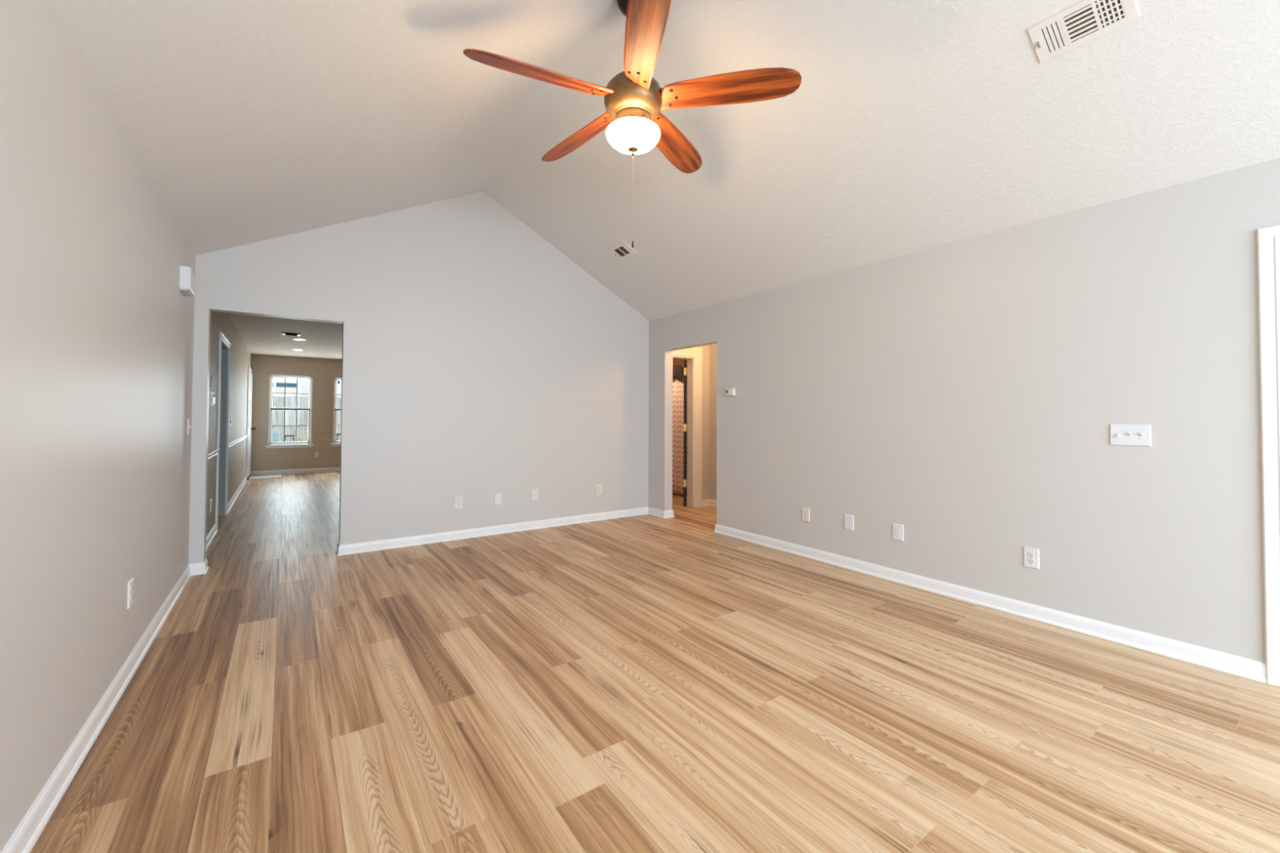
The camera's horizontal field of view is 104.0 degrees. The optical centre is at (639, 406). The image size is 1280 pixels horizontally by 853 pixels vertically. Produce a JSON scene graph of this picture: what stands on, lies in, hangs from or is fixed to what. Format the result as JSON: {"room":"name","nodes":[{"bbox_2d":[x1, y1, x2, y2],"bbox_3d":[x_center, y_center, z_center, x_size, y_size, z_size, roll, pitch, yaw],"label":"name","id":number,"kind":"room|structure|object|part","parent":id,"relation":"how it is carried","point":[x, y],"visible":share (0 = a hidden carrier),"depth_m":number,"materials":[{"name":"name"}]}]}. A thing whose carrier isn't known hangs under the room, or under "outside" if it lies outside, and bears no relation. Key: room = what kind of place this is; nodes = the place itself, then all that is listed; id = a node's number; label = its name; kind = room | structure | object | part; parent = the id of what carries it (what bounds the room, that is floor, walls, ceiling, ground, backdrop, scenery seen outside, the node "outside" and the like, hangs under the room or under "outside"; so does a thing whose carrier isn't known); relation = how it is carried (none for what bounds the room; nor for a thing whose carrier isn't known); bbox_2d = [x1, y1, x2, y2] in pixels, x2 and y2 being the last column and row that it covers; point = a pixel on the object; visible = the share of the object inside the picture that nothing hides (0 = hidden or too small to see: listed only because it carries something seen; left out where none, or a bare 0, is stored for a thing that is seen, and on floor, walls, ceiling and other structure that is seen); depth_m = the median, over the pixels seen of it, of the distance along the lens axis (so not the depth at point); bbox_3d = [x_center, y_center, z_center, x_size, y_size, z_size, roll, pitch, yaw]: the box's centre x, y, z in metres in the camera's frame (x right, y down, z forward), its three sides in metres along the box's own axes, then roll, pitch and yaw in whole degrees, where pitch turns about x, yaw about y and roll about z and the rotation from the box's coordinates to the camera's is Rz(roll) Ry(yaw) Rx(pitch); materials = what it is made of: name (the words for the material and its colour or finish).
{"room":"empty living room","nodes":[
{"label":"empty living room","id":0,"kind":"room"},
{"bbox_2d":[0,0,251,852],"bbox_3d":[-3.311,0.049,3.561,0.120,2.460,15.835,1,-1,-35],"label":"wall","id":1,"kind":"structure","parent":0,"point":[97,323],"depth_m":1.72,"materials":[{"name":"beige paint"}]},
{"bbox_2d":[127,577,133,608],"bbox_3d":[-2.386,0.874,2.346,0.010,0.122,0.078,1,-1,-35],"label":"wall outlet","id":2,"kind":"object","parent":1,"relation":"attached to","point":[131,583],"visible":1,"depth_m":2.33,"materials":[{"name":"white plastic"}]},
{"bbox_2d":[0,466,340,852],"bbox_3d":[-1.758,1.264,4.641,3.700,0.087,15.835,1,-1,-35],"label":"baseboard","id":3,"kind":"structure","parent":1,"relation":"attached to","point":[23,840],"depth_m":1.91,"materials":[{"name":"white wood"}]},
{"bbox_2d":[179,266,195,296],"bbox_3d":[-3.081,-0.849,3.411,0.055,0.154,0.240,1,-1,-35],"label":"door chime","id":4,"kind":"object","parent":1,"relation":"attached to","point":[187,276],"visible":1,"depth_m":3.32,"materials":[{"name":"white plastic"}]},
{"bbox_2d":[186,418,191,434],"bbox_3d":[-3.310,0.147,3.679,0.021,0.116,0.070,1,-1,-35],"label":"light switch","id":5,"kind":"object","parent":1,"relation":"attached to","point":[188,427],"visible":1,"depth_m":3.66,"materials":[{"name":"white plastic"}]},
{"bbox_3d":[-3.316,0.147,3.675,0.007,0.116,0.070,1,-1,-35],"label":"plate","id":6,"kind":"part","parent":5,"relation":"part of","materials":[{"name":"white plastic"}]},
{"bbox_2d":[209,374,212,387],"bbox_3d":[-4.030,-0.237,4.701,0.016,0.115,0.035,1,-1,-35],"label":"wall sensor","id":7,"kind":"object","parent":1,"relation":"attached to","point":[211,376],"visible":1,"depth_m":4.69,"materials":[{"name":"white plastic"}]},
{"bbox_2d":[209,498,212,512],"bbox_3d":[-4.176,0.966,4.872,0.010,0.122,0.078,1,-1,-35],"label":"wall outlet","id":8,"kind":"object","parent":1,"relation":"attached to","point":[211,500],"visible":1,"depth_m":4.84,"materials":[{"name":"white plastic"}]},
{"bbox_2d":[208,391,214,405],"bbox_3d":[-3.999,-0.073,4.672,0.037,0.130,0.150,1,-1,-35],"label":"alarm keypad","id":9,"kind":"object","parent":1,"relation":"attached to","point":[211,396],"visible":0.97,"depth_m":4.62,"materials":[{"name":"white plastic"}]},
{"bbox_3d":[-3.991,-0.072,4.678,0.014,0.100,0.130,1,-1,-35],"label":"door","id":10,"kind":"part","parent":9,"relation":"part of","materials":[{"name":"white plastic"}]},
{"bbox_2d":[215,330,231,529],"bbox_3d":[-4.806,0.261,5.682,0.138,2.106,1.102,1,-1,-35],"label":"door","id":11,"kind":"structure","parent":1,"relation":"in","point":[224,345],"depth_m":6.07,"materials":[{"name":"white wood"}]},
{"bbox_2d":[208,434,248,460],"bbox_3d":[-5.358,0.498,6.564,0.024,0.062,6.474,1,-1,-35],"label":"trim","id":12,"kind":"structure","parent":1,"relation":"attached to","point":[214,453],"depth_m":6.38,"materials":[{"name":"white wood"}]},
{"bbox_2d":[245,365,255,480],"bbox_3d":[-7.526,0.316,9.594,0.221,2.126,0.972,1,-1,-35],"label":"door","id":13,"kind":"structure","parent":1,"relation":"in","point":[249,406],"depth_m":9.46,"materials":[{"name":"white wood"}]},
{"bbox_3d":[-7.511,0.316,9.605,0.018,2.126,0.972,1,-1,-35],"label":"casing","id":14,"kind":"part","parent":13,"relation":"part of","materials":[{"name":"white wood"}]},
{"bbox_2d":[272,386,296,394],"bbox_3d":[-12.340,-0.544,16.623,1.580,0.240,0.021,1,-1,-35],"label":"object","id":15,"kind":"object","parent":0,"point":[275,389],"depth_m":16.85,"materials":[{"name":"white"}]},
{"bbox_2d":[227,312,342,359],"bbox_3d":[-4.186,-1.125,8.132,3.940,0.100,7.635,1,-1,-35],"label":"ceiling","id":16,"kind":"structure","parent":0,"point":[262,335],"depth_m":7.85,"materials":[{"name":"white paint"}]},
{"bbox_2d":[281,332,300,336],"bbox_3d":[-5.224,-1.083,7.497,0.230,0.019,0.140,1,-1,-35],"label":"ceiling vent","id":17,"kind":"object","parent":16,"relation":"in","point":[282,333],"visible":1,"depth_m":7.47,"materials":[{"name":"white metal"}]},
{"bbox_2d":[292,338,306,340],"bbox_3d":[-5.478,-1.078,8.053,0.196,0.008,0.196,1,-1,-35],"label":"recessed light","id":18,"kind":"object","parent":16,"relation":"in","point":[292,339],"visible":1,"depth_m":8.04,"materials":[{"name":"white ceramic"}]},
{"bbox_2d":[250,354,342,471],"bbox_3d":[-6.412,0.194,11.139,3.820,2.440,0.120,1,-1,-35],"label":"wall","id":19,"kind":"structure","parent":0,"point":[323,371],"depth_m":10.51,"materials":[{"name":"beige paint"}]},
{"bbox_2d":[265,374,314,448],"bbox_3d":[-7.316,0.101,10.475,0.835,1.517,0.150,1,-1,-35],"label":"window","id":20,"kind":"structure","parent":19,"relation":"in","point":[271,444],"depth_m":10.46,"materials":[{"name":"white wood"}]},
{"bbox_3d":[-7.295,0.806,10.427,0.835,0.024,0.065,1,-1,-35],"label":"sill","id":21,"kind":"part","parent":20,"relation":"part of","materials":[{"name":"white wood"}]},
{"bbox_3d":[-7.326,0.401,10.482,0.681,0.732,0.030,1,-1,-35],"label":"sash","id":22,"kind":"part","parent":20,"relation":"part of","materials":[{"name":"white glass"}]},
{"bbox_3d":[-7.343,-0.275,10.524,0.681,0.701,0.030,1,-1,-35],"label":"sash","id":23,"kind":"part","parent":20,"relation":"part of","materials":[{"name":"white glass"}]},
{"bbox_3d":[-7.314,0.057,10.473,0.681,0.032,0.005,1,-1,-35],"label":"meeting rail","id":24,"kind":"part","parent":20,"relation":"part of","materials":[{"name":"white plastic"}]},
{"bbox_2d":[251,431,331,435],"bbox_3d":[-6.323,0.583,11.107,3.700,0.062,0.024,1,-1,-35],"label":"trim","id":25,"kind":"structure","parent":19,"relation":"attached to","point":[314,433],"depth_m":10.66,"materials":[{"name":"beige paint"}]},
{"bbox_2d":[314,451,319,457],"bbox_3d":[-6.909,1.028,10.692,0.078,0.122,0.010,1,-1,-35],"label":"wall outlet","id":26,"kind":"object","parent":19,"relation":"attached to","point":[316,454],"visible":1,"depth_m":10.69,"materials":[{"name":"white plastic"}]},
{"bbox_2d":[330,377,341,446],"bbox_3d":[-6.390,0.118,11.131,0.835,1.517,0.150,1,-1,-35],"label":"window","id":27,"kind":"structure","parent":19,"relation":"in","point":[335,443],"depth_m":10.93,"materials":[{"name":"white wood"}]},
{"bbox_3d":[-6.400,0.418,11.137,0.681,0.732,0.030,1,-1,-35],"label":"sash","id":28,"kind":"part","parent":27,"relation":"part of","materials":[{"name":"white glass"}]},
{"bbox_3d":[-6.417,-0.258,11.179,0.681,0.701,0.030,1,-1,-35],"label":"sash","id":29,"kind":"part","parent":27,"relation":"part of","materials":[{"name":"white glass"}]},
{"bbox_2d":[188,191,709,564],"bbox_3d":[-0.936,-0.450,5.671,6.420,3.562,0.120,1,-1,-35],"label":"wall","id":30,"kind":"structure","parent":0,"point":[480,360],"depth_m":4.97,"materials":[{"name":"beige paint"}]},
{"bbox_2d":[453,495,462,508],"bbox_3d":[-1.798,0.948,4.957,0.078,0.122,0.010,1,-1,-35],"label":"wall outlet","id":31,"kind":"object","parent":30,"relation":"attached to","point":[458,500],"visible":1,"depth_m":4.96,"materials":[{"name":"white plastic"}]},
{"bbox_2d":[335,506,648,555],"bbox_3d":[-1.303,1.280,5.382,3.362,0.087,0.162,1,-1,-35],"label":"baseboard","id":32,"kind":"structure","parent":30,"relation":"attached to","point":[369,546],"depth_m":5.06,"materials":[{"name":"white wood"}]},
{"bbox_2d":[493,492,502,505],"bbox_3d":[-1.472,0.957,5.189,0.080,0.122,0.008,1,-1,-35],"label":"wall plate","id":33,"kind":"object","parent":30,"relation":"attached to","point":[497,496],"visible":1,"depth_m":5.18,"materials":[{"name":"white plastic"}]},
{"bbox_2d":[531,488,537,501],"bbox_3d":[-1.139,0.959,5.424,0.080,0.122,0.009,1,-1,-35],"label":"wall plate","id":34,"kind":"object","parent":30,"relation":"attached to","point":[534,492],"visible":1,"depth_m":5.42,"materials":[{"name":"white plastic"}]},
{"bbox_2d":[595,484,601,494],"bbox_3d":[-0.483,0.974,5.888,0.078,0.122,0.010,1,-1,-35],"label":"wall outlet","id":35,"kind":"object","parent":30,"relation":"attached to","point":[598,486],"visible":1,"depth_m":5.88,"materials":[{"name":"beige plastic"}]},
{"bbox_2d":[672,346,702,507],"bbox_3d":[0.604,0.278,6.832,0.430,2.165,1.022,0,-1,28],"label":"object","id":36,"kind":"structure","parent":30,"relation":"in","point":[692,474],"depth_m":6.79,"materials":[{"name":"white wood"}]},
{"bbox_2d":[30,471,1279,852],"bbox_3d":[-0.705,1.326,5.385,6.560,0.001,16.075,1,-1,-35],"label":"floor","id":37,"kind":"structure","parent":0,"point":[645,683],"depth_m":2.06,"materials":[{"name":"brown wood"}]},
{"bbox_2d":[248,473,281,479],"bbox_3d":[-7.371,1.379,9.857,0.500,0.012,0.750,1,-1,-35],"label":"door mat","id":38,"kind":"object","parent":37,"relation":"on","point":[277,475],"visible":1,"depth_m":9.85,"materials":[{"name":"beige fabric"}]},
{"bbox_2d":[50,0,1279,320],"bbox_3d":[0.719,-1.742,1.766,4.571,1.258,8.440,1,-1,-35],"label":"ceiling","id":39,"kind":"structure","parent":0,"point":[908,126],"depth_m":2.75,"materials":[{"name":"white paint"}]},
{"bbox_2d":[605,240,637,262],"bbox_3d":[-0.190,-1.597,5.157,0.180,0.097,0.330,1,-1,-35],"label":"ceiling vent","id":40,"kind":"object","parent":39,"relation":"in","point":[621,251],"visible":1,"depth_m":5.15,"materials":[{"name":"white metal"}]},
{"bbox_2d":[462,0,801,248],"bbox_3d":[-0.086,-1.511,2.636,1.598,1.372,1.586,1,-1,-35],"label":"ceiling fan","id":41,"kind":"object","parent":39,"relation":"hanging from","point":[633,100],"visible":1,"depth_m":2.50,"materials":[{"name":"brown metal"}]},
{"bbox_3d":[-0.466,-1.604,2.424,0.740,0.013,0.173,1,18,-25],"label":"blade","id":42,"kind":"part","parent":41,"relation":"part of","materials":[{"name":"brown wood"}]},
{"bbox_3d":[-0.354,-1.593,2.968,0.173,0.013,0.740,-24,15,-40],"label":"blade","id":43,"kind":"part","parent":41,"relation":"part of","materials":[{"name":"brown wood"}]},
{"bbox_3d":[-0.037,-1.087,2.609,0.001,0.453,0.001,1,-1,-35],"label":"pull chain","id":44,"kind":"part","parent":41,"relation":"part of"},
{"bbox_3d":[-0.036,-1.390,2.615,0.285,0.095,0.285,1,-1,-35],"label":"lamp shade","id":45,"kind":"part","parent":41,"relation":"part of","materials":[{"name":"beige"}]},
{"bbox_3d":[0.018,-1.608,2.149,0.173,0.013,0.740,20,-3,-6],"label":"blade","id":46,"kind":"part","parent":41,"relation":"part of","materials":[{"name":"brown wood"}]},
{"bbox_3d":[0.198,-1.589,3.031,0.173,0.013,0.740,-22,-12,27],"label":"blade","id":47,"kind":"part","parent":41,"relation":"part of","materials":[{"name":"brown wood"}]},
{"bbox_3d":[0.428,-1.598,2.525,0.740,0.013,0.173,0,-20,11],"label":"blade","id":48,"kind":"part","parent":41,"relation":"part of","materials":[{"name":"brown wood"}]},
{"bbox_2d":[1027,0,1138,62],"bbox_3d":[1.907,-1.656,2.164,0.167,0.090,0.330,1,-1,-35],"label":"ceiling vent","id":49,"kind":"object","parent":39,"relation":"in","point":[1086,20],"visible":1,"depth_m":2.17,"materials":[{"name":"white metal"}]},
{"bbox_2d":[672,358,687,467],"bbox_3d":[1.158,0.173,8.357,0.120,2.440,2.100,1,-1,-35],"label":"wall","id":50,"kind":"structure","parent":0,"point":[678,362],"depth_m":8.76,"materials":[{"name":"beige paint"}]},
{"bbox_2d":[709,343,716,500],"bbox_3d":[1.678,0.130,6.030,0.120,2.440,2.300,1,-1,-35],"label":"wall","id":51,"kind":"structure","parent":0,"point":[713,348],"depth_m":6.88,"materials":[{"name":"beige paint"}]},
{"bbox_2d":[702,498,716,506],"bbox_3d":[1.565,1.304,5.930,0.144,0.087,2.300,1,-1,-35],"label":"baseboard","id":52,"kind":"structure","parent":51,"relation":"attached to","point":[708,502],"depth_m":6.85,"materials":[{"name":"white wood"}]},
{"bbox_2d":[648,157,1279,662],"bbox_3d":[2.527,0.069,3.017,0.120,2.450,8.200,1,-1,-35],"label":"wall","id":53,"kind":"structure","parent":0,"point":[965,395],"depth_m":3.08,"materials":[{"name":"beige paint"}]},
{"bbox_2d":[725,387,735,395],"bbox_3d":[0.927,-0.149,5.147,0.036,0.080,0.118,1,-1,-35],"label":"thermostat","id":54,"kind":"object","parent":53,"relation":"attached to","point":[729,392],"visible":1,"depth_m":5.12,"materials":[{"name":"beige plastic"}]},
{"bbox_2d":[801,506,809,522],"bbox_3d":[1.454,0.948,4.396,0.010,0.122,0.078,1,-1,-35],"label":"wall outlet","id":55,"kind":"object","parent":53,"relation":"attached to","point":[805,511],"visible":1,"depth_m":4.39,"materials":[{"name":"beige plastic"}]},
{"bbox_2d":[844,513,853,530],"bbox_3d":[1.695,0.938,4.059,0.008,0.122,0.080,1,-1,-35],"label":"wall plate","id":56,"kind":"object","parent":53,"relation":"attached to","point":[848,519],"visible":1,"depth_m":4.06,"materials":[{"name":"white plastic"}]},
{"bbox_2d":[893,523,903,541],"bbox_3d":[1.925,0.937,3.733,0.009,0.122,0.080,1,-1,-35],"label":"wall plate","id":57,"kind":"object","parent":53,"relation":"attached to","point":[898,529],"visible":1,"depth_m":3.73,"materials":[{"name":"white plastic"}]},
{"bbox_2d":[648,506,1266,683],"bbox_3d":[1.560,1.273,4.353,0.162,0.087,4.869,1,-1,-35],"label":"baseboard","id":58,"kind":"structure","parent":53,"relation":"attached to","point":[1243,667],"depth_m":3.04,"materials":[{"name":"white wood"}]},
{"bbox_2d":[1023,546,1039,568],"bbox_3d":[2.397,0.926,3.065,0.010,0.122,0.078,1,-1,-35],"label":"wall outlet","id":59,"kind":"object","parent":53,"relation":"attached to","point":[1031,555],"visible":1,"depth_m":3.06,"materials":[{"name":"white plastic"}]},
{"bbox_2d":[1027,551,1034,557],"bbox_3d":[2.395,0.907,3.064,0.004,0.029,0.034,1,-1,-35],"label":"receptacle","id":60,"kind":"object","parent":59,"relation":"attached to","point":[1030,554],"depth_m":3.06,"materials":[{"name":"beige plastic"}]},
{"bbox_2d":[1027,558,1034,563],"bbox_3d":[2.395,0.946,3.063,0.004,0.029,0.034,1,-1,-35],"label":"receptacle","id":61,"kind":"object","parent":59,"relation":"attached to","point":[1029,560],"depth_m":3.06,"materials":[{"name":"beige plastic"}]},
{"bbox_2d":[1109,424,1151,446],"bbox_3d":[2.654,0.154,2.712,0.021,0.116,0.162,1,-1,-35],"label":"light switch","id":62,"kind":"object","parent":53,"relation":"attached to","point":[1120,434],"visible":1,"depth_m":2.71,"materials":[{"name":"white plastic"}]},
{"bbox_2d":[1257,225,1279,686],"bbox_3d":[3.246,0.216,1.970,0.152,2.121,0.997,1,-1,-35],"label":"door frame","id":63,"kind":"structure","parent":53,"relation":"in","point":[1268,237],"depth_m":2.32,"materials":[{"name":"white wood"}]},
{"label":"outside","id":64,"kind":"structure","parent":0,"visible":0},
{"bbox_3d":[-12.200,1.735,17.041,17.000,0.140,16.245,1,-1,-35],"label":"ground","id":65,"kind":"structure","parent":64,"visible":0},
{"bbox_2d":[271,428,278,441],"bbox_3d":[-9.115,1.055,12.027,0.738,1.066,0.511,1,-1,-35],"label":"covered grill","id":66,"kind":"object","parent":65,"relation":"on","point":[274,434],"visible":0.16,"depth_m":12.06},
{"bbox_2d":[284,435,293,441],"bbox_3d":[-8.724,1.150,12.432,0.326,0.881,0.266,1,-1,-35],"label":"stool","id":67,"kind":"object","parent":65,"relation":"on","point":[292,436],"visible":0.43,"depth_m":12.36,"materials":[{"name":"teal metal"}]},
{"bbox_2d":[293,429,307,441],"bbox_3d":[-9.222,1.091,13.921,0.743,1.054,0.714,1,-1,-35],"label":"shrub","id":68,"kind":"object","parent":65,"relation":"on","point":[301,436],"visible":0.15,"depth_m":13.76,"materials":[{"name":"green plant"}]},
{"bbox_2d":[271,395,341,441],"bbox_3d":[-9.537,0.671,14.952,6.300,1.989,0.061,1,-1,-35],"label":"fence","id":69,"kind":"object","parent":65,"relation":"on","point":[279,401],"visible":0.11,"depth_m":14.53,"materials":[{"name":"grey wood"}]},
{"bbox_2d":[272,377,341,441],"bbox_3d":[-12.513,-1.509,18.433,10.600,6.400,4.100,1,-1,-35],"label":"sky","id":70,"kind":"structure","parent":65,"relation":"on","point":[278,384],"depth_m":16.98,"materials":[{"name":"white"}]},
{"bbox_3d":[-12.337,-0.734,16.624,1.580,0.140,0.026,1,-1,-35],"label":"pane","id":71,"kind":"part","parent":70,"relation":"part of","materials":[{"name":"teal glass"}]},
{"bbox_3d":[-0.287,0.173,8.694,2.089,2.440,0.120,1,-1,-35],"label":"wall","id":72,"kind":"structure","parent":0,"visible":0},
{"bbox_3d":[0.441,-0.514,7.934,0.021,0.021,1.974,1,-1,-35],"label":"curtain rod","id":73,"kind":"object","parent":72,"relation":"attached to","visible":0},
{"bbox_2d":[672,374,684,493],"bbox_3d":[0.341,0.404,8.050,0.054,1.870,1.151,1,-1,-35],"label":"shower curtain","id":74,"kind":"object","parent":73,"relation":"hanging from","point":[677,387],"visible":0.17,"depth_m":7.71,"materials":[{"name":"white plastic"}]},
{"bbox_2d":[672,364,687,382],"bbox_3d":[0.550,-0.489,7.778,0.134,0.324,0.441,1,-1,-35],"label":"towel","id":75,"kind":"object","parent":73,"relation":"hanging from","point":[677,371],"visible":0.54,"depth_m":7.66,"materials":[{"name":"brown fabric"}]}
]}

